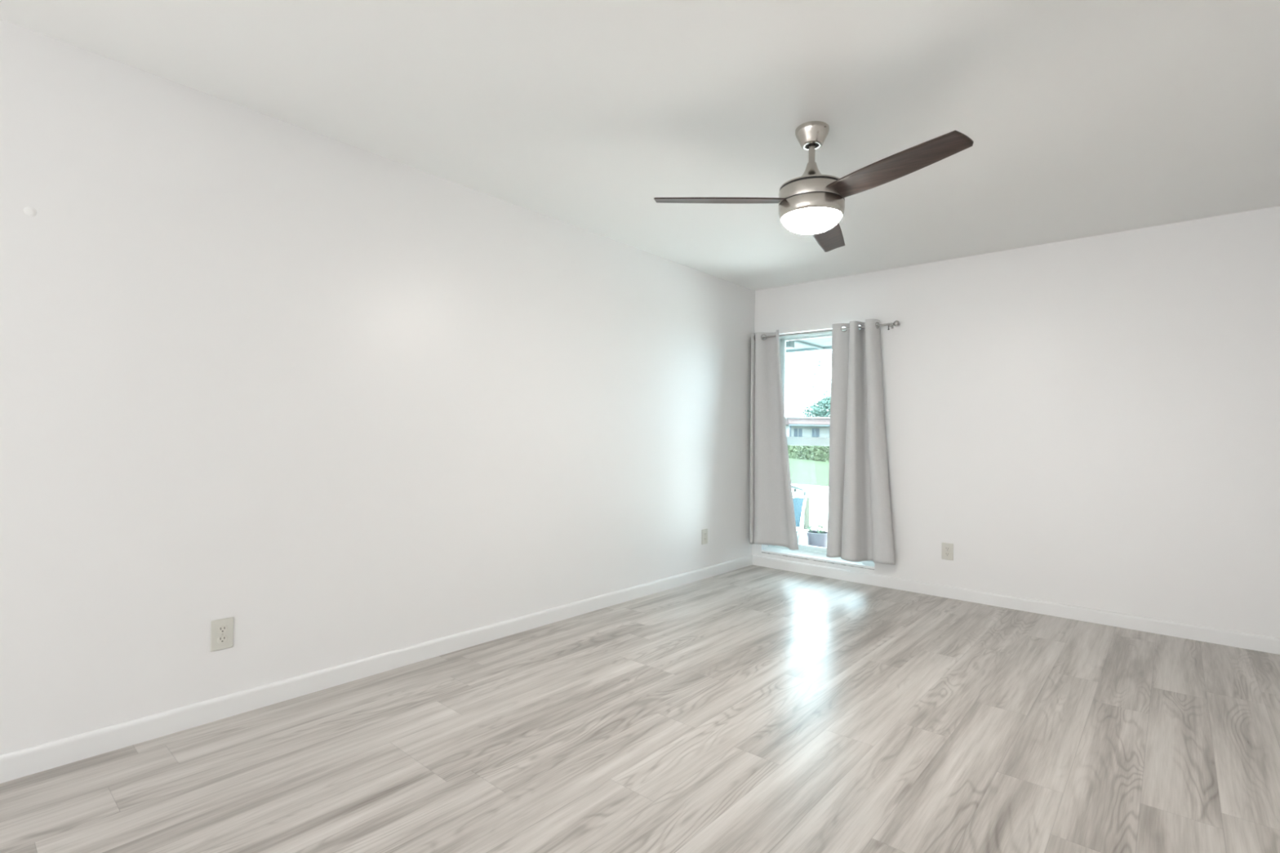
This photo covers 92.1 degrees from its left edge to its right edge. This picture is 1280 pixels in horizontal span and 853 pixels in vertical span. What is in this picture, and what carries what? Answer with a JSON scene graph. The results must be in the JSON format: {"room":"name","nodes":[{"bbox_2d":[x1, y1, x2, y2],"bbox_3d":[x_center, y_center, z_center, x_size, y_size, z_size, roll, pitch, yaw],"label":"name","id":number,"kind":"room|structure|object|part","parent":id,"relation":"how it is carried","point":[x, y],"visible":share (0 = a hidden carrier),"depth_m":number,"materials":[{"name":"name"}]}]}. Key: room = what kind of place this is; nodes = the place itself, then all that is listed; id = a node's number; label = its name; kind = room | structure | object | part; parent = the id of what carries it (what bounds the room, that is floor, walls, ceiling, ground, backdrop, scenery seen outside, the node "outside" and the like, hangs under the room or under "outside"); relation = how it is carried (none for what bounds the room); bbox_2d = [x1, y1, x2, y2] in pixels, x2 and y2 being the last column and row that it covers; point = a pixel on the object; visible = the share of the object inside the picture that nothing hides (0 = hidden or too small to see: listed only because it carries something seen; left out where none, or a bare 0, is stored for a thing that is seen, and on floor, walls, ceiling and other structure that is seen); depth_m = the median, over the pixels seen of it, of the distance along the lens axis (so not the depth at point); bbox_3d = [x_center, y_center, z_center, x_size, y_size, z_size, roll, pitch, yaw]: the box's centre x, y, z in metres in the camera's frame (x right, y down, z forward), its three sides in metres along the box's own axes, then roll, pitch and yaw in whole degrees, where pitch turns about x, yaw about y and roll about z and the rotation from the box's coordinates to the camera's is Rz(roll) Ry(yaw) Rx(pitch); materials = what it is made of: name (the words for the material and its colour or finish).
{"room":"empty bedroom","nodes":[
{"label":"empty bedroom","id":0,"kind":"room"},
{"bbox_2d":[0,19,755,755],"bbox_3d":[-2.339,-0.064,1.789,0.200,2.690,10.400,0,-1,41],"label":"wall","id":1,"kind":"structure","parent":0,"point":[340,402],"depth_m":2.60,"materials":[{"name":"white paint"}]},
{"bbox_2d":[23,206,36,216],"bbox_3d":[-2.001,-0.706,2.023,0.002,0.032,0.032,0,-1,41],"label":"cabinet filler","id":2,"kind":"object","parent":1,"relation":"attached to","point":[28,211],"visible":1,"depth_m":2.02,"materials":[{"name":"white"}]},
{"bbox_2d":[209,617,233,651],"bbox_3d":[-1.647,0.819,2.430,0.009,0.120,0.077,0,-1,41],"label":"electrical outlet","id":3,"kind":"object","parent":1,"relation":"attached to","point":[222,629],"visible":1,"depth_m":2.43,"materials":[{"name":"beige plastic"}]},
{"bbox_2d":[217,635,227,643],"bbox_3d":[-1.646,0.838,2.429,0.004,0.025,0.034,0,-1,41],"label":"receptacle","id":4,"kind":"object","parent":3,"relation":"attached to","point":[220,638],"depth_m":2.43,"materials":[{"name":"beige plastic"}]},
{"bbox_2d":[217,625,227,633],"bbox_3d":[-1.645,0.799,2.429,0.004,0.025,0.034,0,-1,41],"label":"receptacle","id":5,"kind":"object","parent":3,"relation":"attached to","point":[220,628],"depth_m":2.43,"materials":[{"name":"beige plastic"}]},
{"bbox_2d":[0,555,752,783],"bbox_3d":[-2.275,1.089,1.705,0.013,0.085,10.000,0,-1,41],"label":"baseboard","id":6,"kind":"structure","parent":1,"relation":"attached to","point":[41,757],"depth_m":2.62,"materials":[{"name":"white paint"}]},
{"bbox_2d":[702,528,707,544],"bbox_3d":[0.518,0.879,4.926,0.009,0.120,0.077,0,-1,41],"label":"electrical outlet","id":7,"kind":"object","parent":1,"relation":"attached to","point":[704,531],"visible":1,"depth_m":4.92,"materials":[{"name":"beige plastic"}]},
{"bbox_2d":[0,564,1279,852],"bbox_3d":[-1.040,1.208,0.498,3.460,0.150,10.200,0,-1,41],"label":"floor","id":8,"kind":"structure","parent":0,"point":[753,708],"depth_m":2.24,"materials":[{"name":"grey laminate"}]},
{"bbox_2d":[0,0,1279,290],"bbox_3d":[-1.004,-1.357,0.532,3.460,0.100,10.200,0,-1,41],"label":"ceiling","id":9,"kind":"structure","parent":0,"point":[1082,118],"depth_m":2.38,"materials":[{"name":"white paint"}]},
{"bbox_2d":[653,120,973,252],"bbox_3d":[0.827,-1.036,2.622,1.170,0.436,1.109,0,-1,41],"label":"ceiling fan","id":10,"kind":"object","parent":9,"relation":"hanging from","point":[813,202],"visible":1,"depth_m":2.48,"materials":[{"name":"silver metal"}]},
{"bbox_3d":[0.331,-0.951,2.594,0.545,0.035,0.128,1,-1,0],"label":"blade","id":11,"kind":"part","parent":10,"relation":"part of","materials":[{"name":"brown wood"}]},
{"bbox_3d":[0.723,-1.054,2.598,0.262,0.110,0.262,0,-1,41],"label":"motor","id":12,"kind":"part","parent":10,"relation":"part of","materials":[{"name":"silver metal"}]},
{"bbox_3d":[0.720,-0.854,2.596,0.247,0.068,0.247,0,-1,41],"label":"lamp shade","id":13,"kind":"part","parent":10,"relation":"part of","materials":[{"name":"white glass"}]},
{"bbox_3d":[0.891,-0.933,2.949,0.128,0.046,0.546,0,-1,26],"label":"blade","id":14,"kind":"part","parent":10,"relation":"part of","materials":[{"name":"brown wood"}]},
{"bbox_3d":[0.936,-0.954,2.270,0.128,0.037,0.545,1,-1,-33],"label":"blade","id":15,"kind":"part","parent":10,"relation":"part of","materials":[{"name":"brown wood"}]},
{"bbox_2d":[751,205,1279,638],"bbox_3d":[2.385,0.037,4.442,3.460,2.690,0.200,0,-1,41],"label":"wall","id":16,"kind":"structure","parent":0,"point":[1093,422],"depth_m":3.91,"materials":[{"name":"white paint"}]},
{"bbox_2d":[786,336,831,353],"bbox_3d":[2.033,-0.972,5.911,15.000,0.205,1.520,0,-1,41],"label":"soffit","id":17,"kind":"structure","parent":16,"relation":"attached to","point":[824,342],"depth_m":6.71,"materials":[{"name":"paint"}]},
{"bbox_2d":[786,340,823,349],"bbox_3d":[1.744,-0.838,6.516,0.090,0.105,0.840,0,-1,41],"label":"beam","id":18,"kind":"structure","parent":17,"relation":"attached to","point":[790,344],"depth_m":6.36,"materials":[{"name":"grey metal"}]},
{"bbox_2d":[761,328,874,569],"bbox_3d":[1.517,0.154,5.182,0.990,1.914,0.196,0,-1,41],"label":"window","id":19,"kind":"structure","parent":16,"relation":"in","point":[804,552],"depth_m":5.28,"materials":[{"name":"paint"}]},
{"bbox_3d":[1.577,-0.308,5.250,0.846,0.946,0.024,0,-1,41],"label":"sash","id":20,"kind":"part","parent":19,"relation":"part of","materials":[{"name":"glass"}]},
{"bbox_3d":[1.545,0.575,5.215,0.846,0.965,0.028,0,-1,41],"label":"sash","id":21,"kind":"part","parent":19,"relation":"part of","materials":[{"name":"glass"}]},
{"bbox_3d":[1.487,1.088,5.151,0.990,0.034,0.146,0,-1,41],"label":"sill","id":22,"kind":"part","parent":19,"relation":"part of","materials":[{"name":"white stone"}]},
{"bbox_2d":[750,320,899,339],"bbox_3d":[1.479,-0.763,5.045,1.275,0.066,0.108,0,-1,41],"label":"curtain rod","id":23,"kind":"object","parent":16,"relation":"attached to","point":[895,323],"visible":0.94,"depth_m":4.96,"materials":[{"name":"metal"}]},
{"bbox_2d":[750,329,798,550],"bbox_3d":[1.151,0.104,5.268,0.469,1.844,0.108,0,-1,41],"label":"curtain","id":24,"kind":"object","parent":23,"relation":"hanging from","point":[772,516],"visible":0.99,"depth_m":5.32,"materials":[{"name":"grey fabric"}]},
{"bbox_2d":[826,319,895,564],"bbox_3d":[1.706,0.110,4.770,0.522,1.856,0.136,0,-1,31],"label":"curtain","id":25,"kind":"object","parent":23,"relation":"hanging from","point":[860,529],"visible":1,"depth_m":4.77,"materials":[{"name":"grey fabric"}]},
{"bbox_2d":[942,542,953,560],"bbox_3d":[2.211,0.898,4.433,0.077,0.120,0.009,0,-1,41],"label":"electrical outlet","id":26,"kind":"object","parent":16,"relation":"attached to","point":[947,548],"visible":1,"depth_m":4.43,"materials":[{"name":"beige plastic"}]},
{"bbox_2d":[752,555,1279,654],"bbox_3d":[2.304,1.187,4.343,3.447,0.085,0.013,0,-1,41],"label":"baseboard","id":27,"kind":"structure","parent":16,"relation":"attached to","point":[1197,633],"depth_m":4.03,"materials":[{"name":"white paint"}]},
{"label":"outside","id":28,"kind":"structure","parent":0,"visible":0},
{"bbox_2d":[788,457,829,486],"bbox_3d":[28.968,2.565,60.628,110.000,0.240,100.000,0,-1,41],"label":"ground","id":29,"kind":"structure","parent":28,"point":[802,471],"depth_m":21.84,"materials":[{"name":"green plant"}]},
{"bbox_2d":[785,416,830,437],"bbox_3d":[22.158,0.776,63.478,15.600,3.200,7.800,1,-1,0],"label":"house","id":30,"kind":"structure","parent":29,"relation":"on","point":[796,426],"depth_m":60.83,"materials":[{"name":"white paint"}]},
{"bbox_3d":[17.327,1.200,60.861,0.750,2.050,0.060,1,-1,0],"label":"door","id":31,"kind":"part","parent":30,"relation":"part of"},
{"bbox_2d":[787,444,829,462],"bbox_3d":[9.819,1.272,32.784,1.391,1.226,16.124,1,-1,-9],"label":"clipped hedge","id":32,"kind":"object","parent":29,"relation":"on","point":[816,453],"visible":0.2,"depth_m":33.81,"materials":[{"name":"green plant"}]},
{"bbox_2d":[800,395,830,417],"bbox_3d":[24.221,-0.874,74.606,10.175,6.877,6.052,0,-1,41],"label":"shade tree","id":33,"kind":"object","parent":29,"relation":"on","point":[820,409],"visible":0.34,"depth_m":75.01,"materials":[{"name":"green plant"}]},
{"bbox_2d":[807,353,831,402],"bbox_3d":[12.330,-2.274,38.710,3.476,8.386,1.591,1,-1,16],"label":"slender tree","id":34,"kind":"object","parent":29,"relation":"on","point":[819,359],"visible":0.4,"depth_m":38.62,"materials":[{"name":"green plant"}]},
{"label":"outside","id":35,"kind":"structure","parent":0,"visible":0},
{"bbox_2d":[791,484,828,545],"bbox_3d":[3.578,1.521,9.989,30.000,0.200,9.800,0,-1,41],"label":"patio slab","id":36,"kind":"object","parent":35,"point":[819,500],"depth_m":10.88,"materials":[{"name":"concrete"}]},
{"bbox_2d":[796,528,799,543],"bbox_3d":[1.435,1.135,5.900,0.191,0.406,0.191,0,-1,41],"label":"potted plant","id":37,"kind":"object","parent":36,"relation":"on","point":[797,532],"visible":0.08,"depth_m":5.84,"materials":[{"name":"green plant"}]},
{"bbox_2d":[791,484,811,529],"bbox_3d":[1.903,0.915,8.544,0.788,0.928,0.592,1,-1,0],"label":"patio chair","id":38,"kind":"object","parent":36,"relation":"on","point":[798,498],"visible":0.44,"depth_m":8.27,"materials":[{"name":"blue fabric"}]},
{"bbox_3d":[1.960,0.857,8.300,0.551,0.158,0.038,1,-1,0],"label":"armrest","id":39,"kind":"part","parent":38,"relation":"part of","materials":[{"name":"grey metal"}]},
{"bbox_3d":[1.986,0.940,8.550,0.620,0.030,0.580,1,-1,0],"label":"seat","id":40,"kind":"part","parent":38,"relation":"part of","materials":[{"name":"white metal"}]},
{"bbox_3d":[2.243,1.165,8.297,0.070,0.430,0.056,1,-1,0],"label":"leg","id":41,"kind":"part","parent":38,"relation":"part of","materials":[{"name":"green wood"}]},
{"bbox_2d":[805,523,826,547],"bbox_3d":[1.701,1.134,5.908,0.223,0.416,0.223,0,-1,41],"label":"potted plant","id":42,"kind":"object","parent":36,"relation":"on","point":[818,538],"visible":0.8,"depth_m":5.83,"materials":[{"name":"green plant"}]},
{"bbox_3d":[1.707,1.002,5.908,0.158,0.114,0.123,1,-1,-8],"label":"stem","id":43,"kind":"part","parent":42,"relation":"part of","materials":[{"name":"green plant"}]}
]}

